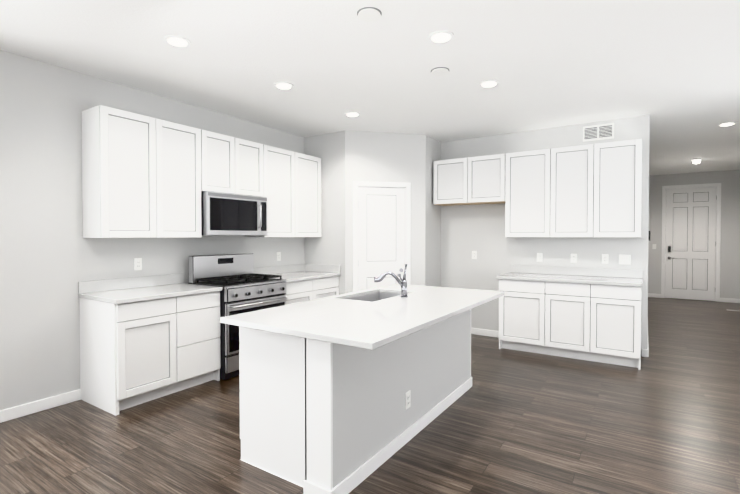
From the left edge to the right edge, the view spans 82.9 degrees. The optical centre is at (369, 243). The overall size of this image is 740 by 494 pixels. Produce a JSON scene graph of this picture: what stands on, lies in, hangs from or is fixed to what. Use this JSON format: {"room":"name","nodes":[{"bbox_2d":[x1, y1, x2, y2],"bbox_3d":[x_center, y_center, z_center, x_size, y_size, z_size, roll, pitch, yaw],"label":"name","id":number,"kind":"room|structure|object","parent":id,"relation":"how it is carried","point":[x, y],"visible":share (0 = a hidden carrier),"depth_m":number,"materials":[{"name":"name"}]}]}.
{"room":"kitchen","nodes":[
{"label":"kitchen","id":0,"kind":"room"},
{"bbox_2d":[0,50,304,409],"bbox_3d":[-3.070,-0.042,2.705,0.120,2.760,10.320,1,1,33],"label":"wall","id":1,"kind":"structure","parent":0,"point":[51,257],"depth_m":3.40,"materials":[{"name":"grey paint"}]},
{"bbox_2d":[0,389,80,422],"bbox_3d":[-4.114,1.321,1.017,0.013,0.090,6.075,1,1,33],"label":"baseboard","id":2,"kind":"structure","parent":1,"relation":"attached to","point":[11,413],"depth_m":3.30,"materials":[{"name":"white paint"}]},
{"bbox_2d":[134,258,141,269],"bbox_3d":[-2.180,0.198,3.943,0.009,0.114,0.070,1,1,33],"label":"electrical outlet","id":3,"kind":"object","parent":1,"relation":"attached to","point":[137,263],"visible":1,"depth_m":3.94,"materials":[{"name":"white plastic"}]},
{"bbox_2d":[82,105,201,237],"bbox_3d":[-2.047,-0.584,3.839,0.328,1.067,0.914,1,1,33],"label":"upper cabinet","id":4,"kind":"object","parent":1,"relation":"attached to","point":[141,176],"visible":1,"depth_m":3.63,"materials":[{"name":"white paint"}]},
{"bbox_2d":[201,129,262,196],"bbox_3d":[-1.575,-0.826,4.555,0.328,0.607,0.801,1,1,33],"label":"upper cabinet","id":5,"kind":"object","parent":1,"relation":"attached to","point":[230,164],"visible":0.67,"depth_m":4.42,"materials":[{"name":"white paint"}]},
{"bbox_2d":[201,191,267,234],"bbox_3d":[-1.527,-0.302,4.532,0.441,0.436,0.791,1,1,33],"label":"microwave","id":6,"kind":"object","parent":5,"relation":"attached to","point":[222,213],"visible":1,"depth_m":4.36,"materials":[{"name":"silver metal"}]},
{"bbox_2d":[277,252,280,260],"bbox_3d":[-1.187,0.173,5.456,0.009,0.114,0.070,1,1,33],"label":"electrical outlet","id":7,"kind":"object","parent":1,"relation":"attached to","point":[278,256],"visible":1,"depth_m":5.46,"materials":[{"name":"white plastic"}]},
{"bbox_2d":[245,144,320,236],"bbox_3d":[-1.073,-0.608,5.321,0.328,1.067,1.019,1,1,33],"label":"upper cabinet","id":8,"kind":"object","parent":1,"relation":"attached to","point":[292,186],"visible":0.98,"depth_m":5.19,"materials":[{"name":"white paint"}]},
{"bbox_2d":[0,297,739,493],"bbox_3d":[2.422,1.370,2.601,9.600,0.060,16.300,1,1,33],"label":"floor","id":9,"kind":"structure","parent":0,"point":[665,419],"depth_m":2.91,"materials":[{"name":"brown wood"}]},
{"bbox_2d":[79,291,220,415],"bbox_3d":[-1.938,0.889,3.774,0.608,0.864,0.948,1,1,33],"label":"base cabinet","id":10,"kind":"object","parent":9,"relation":"on","point":[132,354],"visible":0.96,"depth_m":3.47,"materials":[{"name":"white paint"}]},
{"bbox_2d":[78,273,221,303],"bbox_3d":[-1.928,0.388,3.755,0.637,0.134,0.957,1,1,33],"label":"countertop","id":11,"kind":"structure","parent":10,"relation":"on","point":[126,290],"depth_m":3.73,"materials":[{"name":"white stone"}]},
{"bbox_2d":[188,253,286,379],"bbox_3d":[-1.362,0.719,4.440,0.663,1.182,0.791,1,1,33],"label":"range","id":12,"kind":"object","parent":9,"relation":"on","point":[245,288],"visible":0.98,"depth_m":4.26,"materials":[{"name":"grey metal"}]},
{"bbox_2d":[286,276,338,304],"bbox_3d":[-0.950,0.865,5.278,0.608,0.864,1.047,1,1,33],"label":"base cabinet","id":13,"kind":"object","parent":9,"relation":"on","point":[305,290],"visible":0.29,"depth_m":5.09,"materials":[{"name":"white paint"}]},
{"bbox_2d":[254,264,340,281],"bbox_3d":[-0.938,0.364,5.262,0.637,0.134,1.048,1,1,33],"label":"countertop","id":14,"kind":"structure","parent":13,"relation":"on","point":[294,272],"depth_m":5.44,"materials":[{"name":"white stone"}]},
{"bbox_2d":[239,309,471,493],"bbox_3d":[0.043,0.898,3.198,0.787,0.864,2.080,1,1,33],"label":"kitchen island","id":15,"kind":"object","parent":9,"relation":"on","point":[319,417],"visible":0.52,"depth_m":2.44,"materials":[{"name":"white paint"}]},
{"bbox_2d":[220,284,504,349],"bbox_3d":[0.143,0.554,3.083,1.085,0.245,2.125,1,1,33],"label":"island countertop","id":16,"kind":"structure","parent":15,"relation":"on","point":[373,318],"depth_m":2.58,"materials":[{"name":"white stone"}]},
{"bbox_2d":[374,264,407,296],"bbox_3d":[0.168,0.296,3.345,0.273,0.261,0.062,0,1,10],"label":"faucet","id":17,"kind":"object","parent":16,"relation":"on","point":[402,284],"visible":1,"depth_m":3.32,"materials":[{"name":"silver metal"}]},
{"bbox_2d":[405,390,410,409],"bbox_3d":[0.257,1.056,2.822,0.009,0.114,0.070,1,1,33],"label":"outlet","id":18,"kind":"object","parent":15,"relation":"attached to","point":[407,399],"visible":1,"depth_m":2.81,"materials":[{"name":"white plastic"}]},
{"bbox_2d":[499,279,550,354],"bbox_3d":[1.981,0.866,5.208,0.589,0.864,0.608,1,1,33],"label":"base cabinet","id":19,"kind":"object","parent":9,"relation":"on","point":[525,306],"depth_m":4.96,"materials":[{"name":"white paint"}]},
{"bbox_2d":[496,265,642,286],"bbox_3d":[2.333,0.369,4.951,1.492,0.134,0.637,1,1,33],"label":"countertop","id":20,"kind":"structure","parent":19,"relation":"on","point":[618,277],"depth_m":4.99,"materials":[{"name":"white stone"}]},
{"bbox_2d":[551,282,598,361],"bbox_3d":[2.372,0.870,4.951,0.583,0.864,0.608,1,1,33],"label":"base cabinet","id":21,"kind":"object","parent":9,"relation":"on","point":[594,322],"depth_m":4.66,"materials":[{"name":"white paint"}]},
{"bbox_2d":[599,284,641,369],"bbox_3d":[2.736,0.874,4.712,0.524,0.864,0.608,1,1,33],"label":"base cabinet","id":22,"kind":"object","parent":9,"relation":"on","point":[620,307],"depth_m":4.43,"materials":[{"name":"white paint"}]},
{"bbox_2d":[0,0,739,175],"bbox_3d":[2.422,-1.460,2.555,9.600,0.080,16.300,1,1,33],"label":"ceiling","id":23,"kind":"structure","parent":0,"point":[671,68],"depth_m":3.29,"materials":[{"name":"white paint"}]},
{"bbox_2d":[164,35,190,47],"bbox_3d":[-1.358,-1.421,2.958,0.176,0.011,0.176,1,1,33],"label":"recessed light","id":24,"kind":"object","parent":23,"relation":"in","point":[177,41],"visible":0.98,"depth_m":2.94,"materials":[{"name":"white paint"}]},
{"bbox_2d":[274,82,293,89],"bbox_3d":[-0.787,-1.435,3.826,0.176,0.011,0.176,1,1,33],"label":"recessed light","id":25,"kind":"object","parent":23,"relation":"in","point":[283,85],"visible":0.96,"depth_m":3.81,"materials":[{"name":"white paint"}]},
{"bbox_2d":[345,112,359,116],"bbox_3d":[-0.199,-1.449,4.721,0.176,0.011,0.176,1,1,33],"label":"recessed light","id":26,"kind":"object","parent":23,"relation":"in","point":[352,114],"visible":0.98,"depth_m":4.71,"materials":[{"name":"white paint"}]},
{"bbox_2d":[357,7,381,21],"bbox_3d":[-0.005,-1.413,2.595,0.154,0.014,0.154,1,1,33],"label":"cover plate","id":27,"kind":"object","parent":23,"relation":"in","point":[368,14],"visible":1,"depth_m":2.58,"materials":[{"name":"grey plastic"}]},
{"bbox_2d":[431,67,448,75],"bbox_3d":[0.583,-1.428,3.489,0.154,0.014,0.154,1,1,33],"label":"recessed light","id":28,"kind":"object","parent":23,"relation":"in","point":[439,71],"visible":0.96,"depth_m":3.47,"materials":[{"name":"grey"}]},
{"bbox_2d":[428,30,453,43],"bbox_3d":[0.490,-1.420,2.892,0.176,0.011,0.176,1,1,33],"label":"recessed light","id":29,"kind":"object","parent":23,"relation":"in","point":[441,36],"visible":1,"depth_m":2.88,"materials":[{"name":"white paint"}]},
{"bbox_2d":[479,80,498,87],"bbox_3d":[1.072,-1.434,3.778,0.176,0.011,0.176,1,1,33],"label":"recessed light","id":30,"kind":"object","parent":23,"relation":"in","point":[488,83],"visible":0.96,"depth_m":3.76,"materials":[{"name":"white paint"}]},
{"bbox_2d":[692,158,700,163],"bbox_3d":[5.829,-1.462,7.484,0.140,0.075,0.140,1,1,33],"label":"recessed light","id":31,"kind":"object","parent":23,"relation":"in","point":[696,161],"visible":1,"depth_m":7.44,"materials":[{"name":"white paint"}]},
{"bbox_2d":[718,122,736,125],"bbox_3d":[4.376,-1.456,5.136,0.176,0.011,0.176,1,1,33],"label":"recessed light","id":32,"kind":"object","parent":23,"relation":"in","point":[727,124],"visible":0.98,"depth_m":5.12,"materials":[{"name":"white paint"}]},
{"bbox_2d":[304,130,440,294],"bbox_3d":[0.065,-0.096,6.015,1.484,2.760,1.344,1,1,33],"label":"wall","id":33,"kind":"structure","parent":0,"point":[348,157],"depth_m":5.63,"materials":[{"name":"grey paint"}]},
{"bbox_2d":[358,187,404,290],"bbox_3d":[0.157,0.270,5.605,0.491,2.026,0.501,1,1,33],"label":"pantry door","id":34,"kind":"structure","parent":33,"relation":"in","point":[381,230],"depth_m":5.59,"materials":[{"name":"white paint"}]},
{"bbox_2d":[353,181,410,291],"bbox_3d":[0.148,0.239,5.627,0.788,2.104,0.126,0,1,-13],"label":"door frame","id":35,"kind":"structure","parent":33,"relation":"attached to","point":[405,185],"depth_m":5.55,"materials":[{"name":"white paint"}]},
{"bbox_2d":[441,115,649,355],"bbox_3d":[3.042,-0.133,8.345,4.140,2.760,5.820,1,1,33],"label":"wall","id":36,"kind":"structure","parent":0,"point":[466,230],"depth_m":5.61,"materials":[{"name":"grey paint"}]},
{"bbox_2d":[433,153,505,205],"bbox_3d":[1.390,-0.843,5.736,0.992,0.611,0.328,1,1,33],"label":"upper cabinet","id":37,"kind":"object","parent":36,"relation":"attached to","point":[476,180],"visible":1,"depth_m":5.58,"materials":[{"name":"white paint"}]},
{"bbox_2d":[472,251,476,258],"bbox_3d":[1.466,0.166,5.896,0.070,0.114,0.009,1,1,33],"label":"electrical outlet","id":38,"kind":"object","parent":36,"relation":"attached to","point":[474,254],"visible":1,"depth_m":5.89,"materials":[{"name":"white plastic"}]},
{"bbox_2d":[505,149,550,236],"bbox_3d":[2.030,-0.608,5.319,0.534,1.067,0.328,1,1,33],"label":"upper cabinet","id":39,"kind":"object","parent":36,"relation":"attached to","point":[527,191],"visible":1,"depth_m":5.18,"materials":[{"name":"white paint"}]},
{"bbox_2d":[537,253,542,261],"bbox_3d":[2.193,0.184,5.419,0.070,0.114,0.009,1,1,33],"label":"electrical outlet","id":40,"kind":"object","parent":36,"relation":"attached to","point":[539,257],"visible":1,"depth_m":5.41,"materials":[{"name":"white plastic"}]},
{"bbox_2d":[471,328,646,356],"bbox_3d":[2.104,1.248,5.493,2.550,0.090,0.013,1,1,33],"label":"baseboard","id":41,"kind":"structure","parent":36,"relation":"attached to","point":[485,332],"depth_m":5.79,"materials":[{"name":"white paint"}]},
{"bbox_2d":[571,254,576,262],"bbox_3d":[2.527,0.188,5.199,0.070,0.114,0.009,1,1,33],"label":"electrical outlet","id":42,"kind":"object","parent":36,"relation":"attached to","point":[573,258],"visible":1,"depth_m":5.20,"materials":[{"name":"white plastic"}]},
{"bbox_2d":[550,139,641,236],"bbox_3d":[2.639,-0.601,4.919,0.919,1.067,0.328,1,1,33],"label":"upper cabinet","id":43,"kind":"object","parent":36,"relation":"attached to","point":[596,190],"visible":1,"depth_m":4.76,"materials":[{"name":"white paint"}]},
{"bbox_2d":[583,123,613,141],"bbox_3d":[2.739,-1.330,5.033,0.330,0.180,0.012,1,1,33],"label":"air vent","id":44,"kind":"object","parent":36,"relation":"in","point":[598,132],"visible":1,"depth_m":5.03,"materials":[{"name":"white plastic"}]},
{"bbox_2d":[602,254,608,263],"bbox_3d":[2.811,0.191,5.012,0.070,0.114,0.009,1,1,33],"label":"electrical outlet","id":45,"kind":"object","parent":36,"relation":"attached to","point":[605,257],"visible":1,"depth_m":5.01,"materials":[{"name":"white plastic"}]},
{"bbox_2d":[619,255,630,264],"bbox_3d":[2.978,0.193,4.902,0.116,0.114,0.009,1,1,33],"label":"light switch","id":46,"kind":"object","parent":36,"relation":"attached to","point":[625,259],"visible":1,"depth_m":4.90,"materials":[{"name":"white plastic"}]},
{"bbox_2d":[648,170,739,298],"bbox_3d":[7.073,-0.146,9.117,1.750,2.760,0.140,1,1,33],"label":"wall","id":47,"kind":"structure","parent":0,"point":[729,180],"depth_m":8.82,"materials":[{"name":"grey paint"}]},
{"bbox_2d":[665,187,716,300],"bbox_3d":[6.962,0.013,9.115,0.878,2.426,0.091,1,1,33],"label":"front door","id":48,"kind":"structure","parent":47,"relation":"in","point":[690,251],"depth_m":9.12,"materials":[{"name":"white paint"}]},
{"bbox_2d":[661,183,720,301],"bbox_3d":[6.983,-0.019,9.151,1.017,2.506,0.126,1,1,33],"label":"door frame","id":49,"kind":"structure","parent":47,"relation":"attached to","point":[718,241],"depth_m":8.91,"materials":[{"name":"white paint"}]},
{"bbox_3d":[4.834,-0.014,0.994,3.670,2.760,16.140,1,1,33],"label":"wall","id":50,"kind":"structure","parent":0,"visible":0},
{"bbox_2d":[647,332,648,356],"bbox_3d":[4.744,1.221,7.176,0.013,0.090,5.700,1,1,33],"label":"baseboard","id":51,"kind":"structure","parent":50,"relation":"attached to","point":[647,332],"depth_m":4.88,"materials":[{"name":"white paint"}]},
{"bbox_2d":[720,298,738,302],"bbox_3d":[7.505,1.195,8.763,0.297,0.090,0.013,1,1,33],"label":"baseboard","id":52,"kind":"structure","parent":50,"relation":"attached to","point":[732,300],"depth_m":8.75,"materials":[{"name":"white paint"}]}
]}

